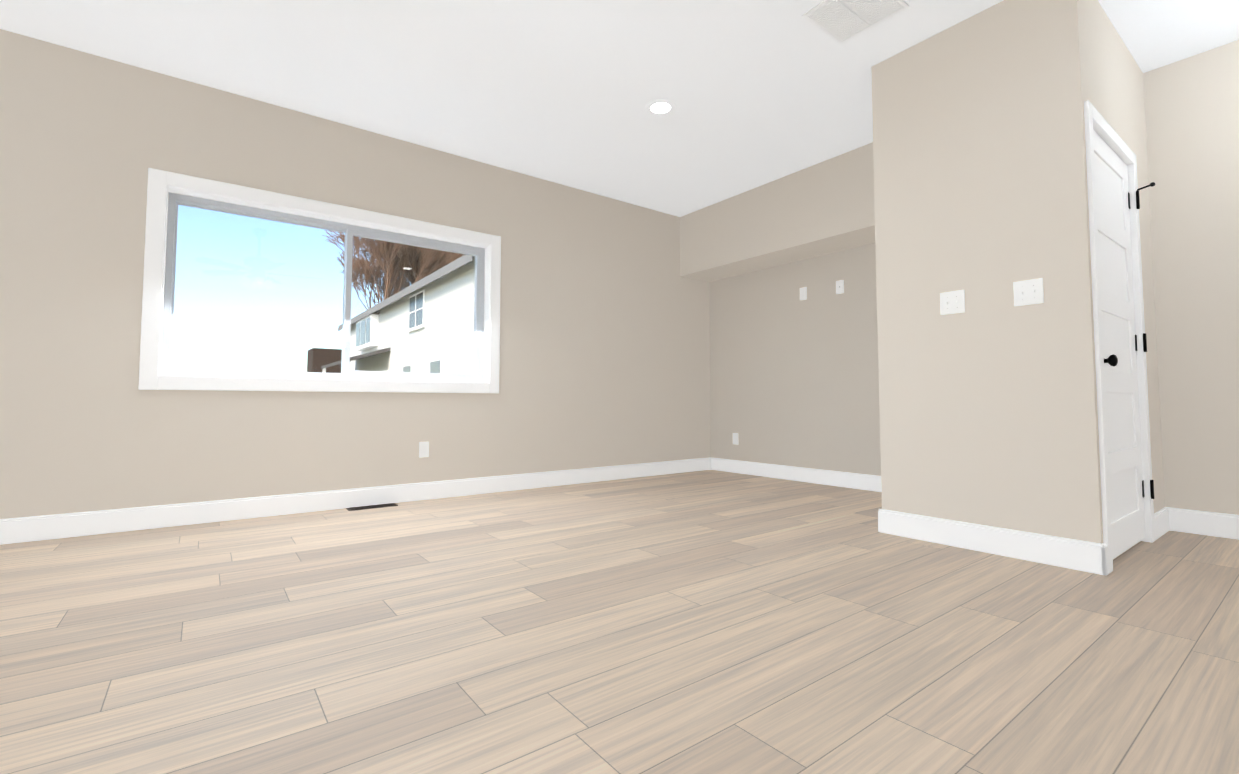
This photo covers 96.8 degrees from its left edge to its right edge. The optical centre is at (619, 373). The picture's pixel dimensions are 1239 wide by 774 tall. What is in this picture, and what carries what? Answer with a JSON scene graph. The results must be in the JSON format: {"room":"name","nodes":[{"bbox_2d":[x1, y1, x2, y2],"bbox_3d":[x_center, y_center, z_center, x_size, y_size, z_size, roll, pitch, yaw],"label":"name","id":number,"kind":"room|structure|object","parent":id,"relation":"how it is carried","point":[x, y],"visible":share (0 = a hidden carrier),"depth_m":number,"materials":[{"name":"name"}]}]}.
{"room":"living room","nodes":[
{"label":"living room","id":0,"kind":"room"},
{"bbox_2d":[0,29,710,518],"bbox_3d":[-2.393,-0.439,3.700,8.780,2.740,0.200,2,-4,-37],"label":"wall","id":1,"kind":"structure","parent":0,"point":[604,333],"depth_m":3.65,"materials":[{"name":"beige paint"}]},
{"bbox_2d":[139,168,500,392],"bbox_3d":[-1.968,-0.529,4.009,2.265,1.322,0.208,2,-4,-37],"label":"window unit","id":2,"kind":"structure","parent":1,"relation":"in","point":[175,200],"depth_m":3.87,"materials":[{"name":"white plastic"}]},
{"bbox_2d":[0,458,711,544],"bbox_3d":[-2.328,0.860,3.547,8.380,0.130,0.016,2,-4,-37],"label":"baseboard","id":3,"kind":"structure","parent":1,"relation":"attached to","point":[46,527],"depth_m":3.66,"materials":[{"name":"white wood"}]},
{"bbox_2d":[419,442,428,456],"bbox_3d":[-1.492,0.578,4.199,0.072,0.116,0.008,2,-4,-37],"label":"outlet","id":4,"kind":"object","parent":1,"relation":"attached to","point":[423,449],"visible":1,"depth_m":4.20,"materials":[{"name":"white plastic"}]},
{"bbox_2d":[0,470,1238,773],"bbox_3d":[-0.267,0.834,0.819,8.780,0.100,7.250,2,-4,-37],"label":"floor","id":5,"kind":"structure","parent":0,"point":[708,622],"depth_m":1.68,"materials":[{"name":"brown wood"}]},
{"bbox_2d":[346,503,397,510],"bbox_3d":[-1.748,0.939,3.887,0.320,0.006,0.110,2,-4,-37],"label":"floor vent","id":6,"kind":"object","parent":5,"relation":"in","point":[370,506],"visible":1,"depth_m":3.88,"materials":[{"name":"brown metal"}]},
{"bbox_2d":[0,0,1238,216],"bbox_3d":[-0.267,-2.012,0.966,8.780,0.120,7.250,2,-4,-37],"label":"ceiling","id":7,"kind":"structure","parent":0,"point":[756,92],"depth_m":3.27,"materials":[{"name":"white paint"}]},
{"bbox_2d":[645,99,675,115],"bbox_3d":[0.279,-1.807,3.735,0.208,0.004,0.208,2,-4,-37],"label":"recessed light","id":8,"kind":"object","parent":7,"relation":"in","point":[659,107],"visible":1,"depth_m":3.73,"materials":[{"name":"white paint"}]},
{"bbox_2d":[801,0,908,43],"bbox_3d":[1.200,-1.852,2.808,0.370,0.011,0.370,2,-4,-37],"label":"ceiling vent","id":9,"kind":"object","parent":7,"relation":"in","point":[841,21],"visible":1,"depth_m":2.83,"materials":[{"name":"white metal"}]},
{"bbox_2d":[680,142,874,281],"bbox_3d":[1.626,-1.418,5.011,0.450,0.650,2.640,2,-4,-37],"label":"wall","id":10,"kind":"structure","parent":0,"point":[822,208],"depth_m":4.89,"materials":[{"name":"beige paint"}]},
{"bbox_2d":[871,57,902,511],"bbox_3d":[2.087,-0.446,3.578,1.380,2.740,0.120,2,-4,-37],"label":"wall","id":11,"kind":"structure","parent":0,"point":[883,72],"depth_m":3.16,"materials":[{"name":"beige paint"}]},
{"bbox_2d":[878,509,883,532],"bbox_3d":[2.024,0.860,3.547,1.356,0.130,0.016,2,-4,-37],"label":"baseboard","id":12,"kind":"structure","parent":11,"relation":"attached to","point":[881,511],"depth_m":3.13,"materials":[{"name":"white wood"}]},
{"bbox_2d":[709,40,1238,514],"bbox_3d":[3.215,-0.455,3.396,0.200,2.740,7.050,2,-4,-37],"label":"wall","id":13,"kind":"structure","parent":0,"point":[793,380],"depth_m":3.27,"materials":[{"name":"beige paint"}]},
{"bbox_2d":[733,433,737,443],"bbox_3d":[1.224,0.686,5.802,0.008,0.116,0.072,2,-4,-37],"label":"outlet","id":14,"kind":"object","parent":13,"relation":"attached to","point":[735,438],"visible":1,"depth_m":5.80,"materials":[{"name":"white plastic"}]},
{"bbox_2d":[712,458,880,491],"bbox_3d":[1.809,0.935,5.008,0.016,0.130,2.610,2,-4,-37],"label":"baseboard","id":15,"kind":"structure","parent":13,"relation":"attached to","point":[826,477],"depth_m":5.13,"materials":[{"name":"white wood"}]},
{"bbox_2d":[800,287,806,299],"bbox_3d":[1.736,-0.757,5.198,0.008,0.116,0.072,2,-4,-37],"label":"outlet","id":16,"kind":"object","parent":13,"relation":"attached to","point":[803,293],"visible":1,"depth_m":5.19,"materials":[{"name":"white plastic"}]},
{"bbox_2d":[836,280,843,293],"bbox_3d":[1.958,-0.773,4.896,0.018,0.116,0.072,2,-4,-37],"label":"outlet","id":17,"kind":"object","parent":13,"relation":"attached to","point":[840,287],"visible":1,"depth_m":4.89,"materials":[{"name":"white plastic"}]},
{"bbox_2d":[1172,508,1238,539],"bbox_3d":[4.144,0.776,1.923,0.016,0.130,3.205,2,-4,-37],"label":"baseboard","id":18,"kind":"structure","parent":13,"relation":"attached to","point":[1223,525],"depth_m":3.07,"materials":[{"name":"white wood"}]},
{"bbox_2d":[891,0,1058,536],"bbox_3d":[1.823,-0.483,2.851,0.080,2.740,0.720,2,-4,-37],"label":"wall","id":19,"kind":"structure","parent":0,"point":[988,407],"depth_m":2.80,"materials":[{"name":"beige paint"}]},
{"bbox_2d":[940,290,964,314],"bbox_3d":[1.739,-0.374,2.877,0.016,0.116,0.116,2,-4,-37],"label":"switch plate","id":20,"kind":"object","parent":19,"relation":"attached to","point":[952,302],"visible":1,"depth_m":2.88,"materials":[{"name":"white plastic"}]},
{"bbox_2d":[884,510,1108,575],"bbox_3d":[1.799,0.819,2.752,0.036,0.130,0.981,2,-4,-37],"label":"baseboard","id":21,"kind":"structure","parent":19,"relation":"attached to","point":[1086,556],"depth_m":2.65,"materials":[{"name":"white wood"}]},
{"bbox_2d":[1013,278,1043,305],"bbox_3d":[1.940,-0.387,2.611,0.016,0.116,0.116,2,-4,-37],"label":"switch plate","id":22,"kind":"object","parent":19,"relation":"attached to","point":[1027,292],"visible":1,"depth_m":2.61,"materials":[{"name":"white plastic"}]},
{"bbox_2d":[1039,0,1164,543],"bbox_3d":[2.598,-0.480,2.904,1.380,2.740,0.120,2,-4,-37],"label":"wall","id":23,"kind":"structure","parent":0,"point":[1083,57],"depth_m":2.52,"materials":[{"name":"beige paint"}]},
{"bbox_2d":[1084,101,1154,572],"bbox_3d":[2.451,-0.170,2.767,0.930,2.105,0.136,2,-4,-37],"label":"door frame","id":24,"kind":"structure","parent":23,"relation":"attached to","point":[1097,123],"depth_m":2.66,"materials":[{"name":"white wood"}]},
{"bbox_2d":[1093,130,1154,558],"bbox_3d":[2.513,-0.151,2.713,0.835,2.018,0.145,2,-4,-37],"label":"closet door","id":25,"kind":"structure","parent":23,"relation":"in","point":[1126,480],"depth_m":2.77,"materials":[{"name":"white wood"}]},
{"bbox_2d":[1154,507,1171,539],"bbox_3d":[3.008,0.835,3.062,0.375,0.130,0.016,2,-4,-37],"label":"baseboard","id":26,"kind":"structure","parent":23,"relation":"attached to","point":[1162,518],"depth_m":3.08,"materials":[{"name":"white wood"}]},
{"label":"outside","id":27,"kind":"structure","parent":0,"visible":0},
{"bbox_3d":[-56.725,7.477,122.756,460.000,0.200,255.630,2,-4,-37],"label":"ground","id":28,"kind":"structure","parent":27,"visible":0},
{"bbox_2d":[307,348,341,372],"bbox_3d":[-13.829,0.566,28.607,3.400,3.900,6.940,2,-4,-37],"label":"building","id":29,"kind":"structure","parent":28,"relation":"on","point":[322,362],"depth_m":29.21,"materials":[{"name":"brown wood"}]},
{"bbox_2d":[322,230,462,309],"bbox_3d":[-19.265,-5.161,47.346,11.231,17.291,13.923,2,-4,-37],"label":"tree","id":30,"kind":"object","parent":28,"relation":"on","point":[392,258],"depth_m":46.32,"materials":[{"name":"brown plant"}]},
{"bbox_2d":[321,255,474,373],"bbox_3d":[-6.173,-1.625,24.185,10.350,7.820,18.100,2,-4,-37],"label":"house","id":31,"kind":"structure","parent":28,"relation":"on","point":[423,336],"depth_m":18.64,"materials":[{"name":"white brick"}]},
{"bbox_2d":[364,240,462,283],"bbox_3d":[-17.644,-6.773,52.024,12.982,20.981,14.968,2,-4,-37],"label":"tree","id":32,"kind":"object","parent":28,"relation":"on","point":[417,257],"depth_m":48.40,"materials":[{"name":"brown plant"}]}
]}

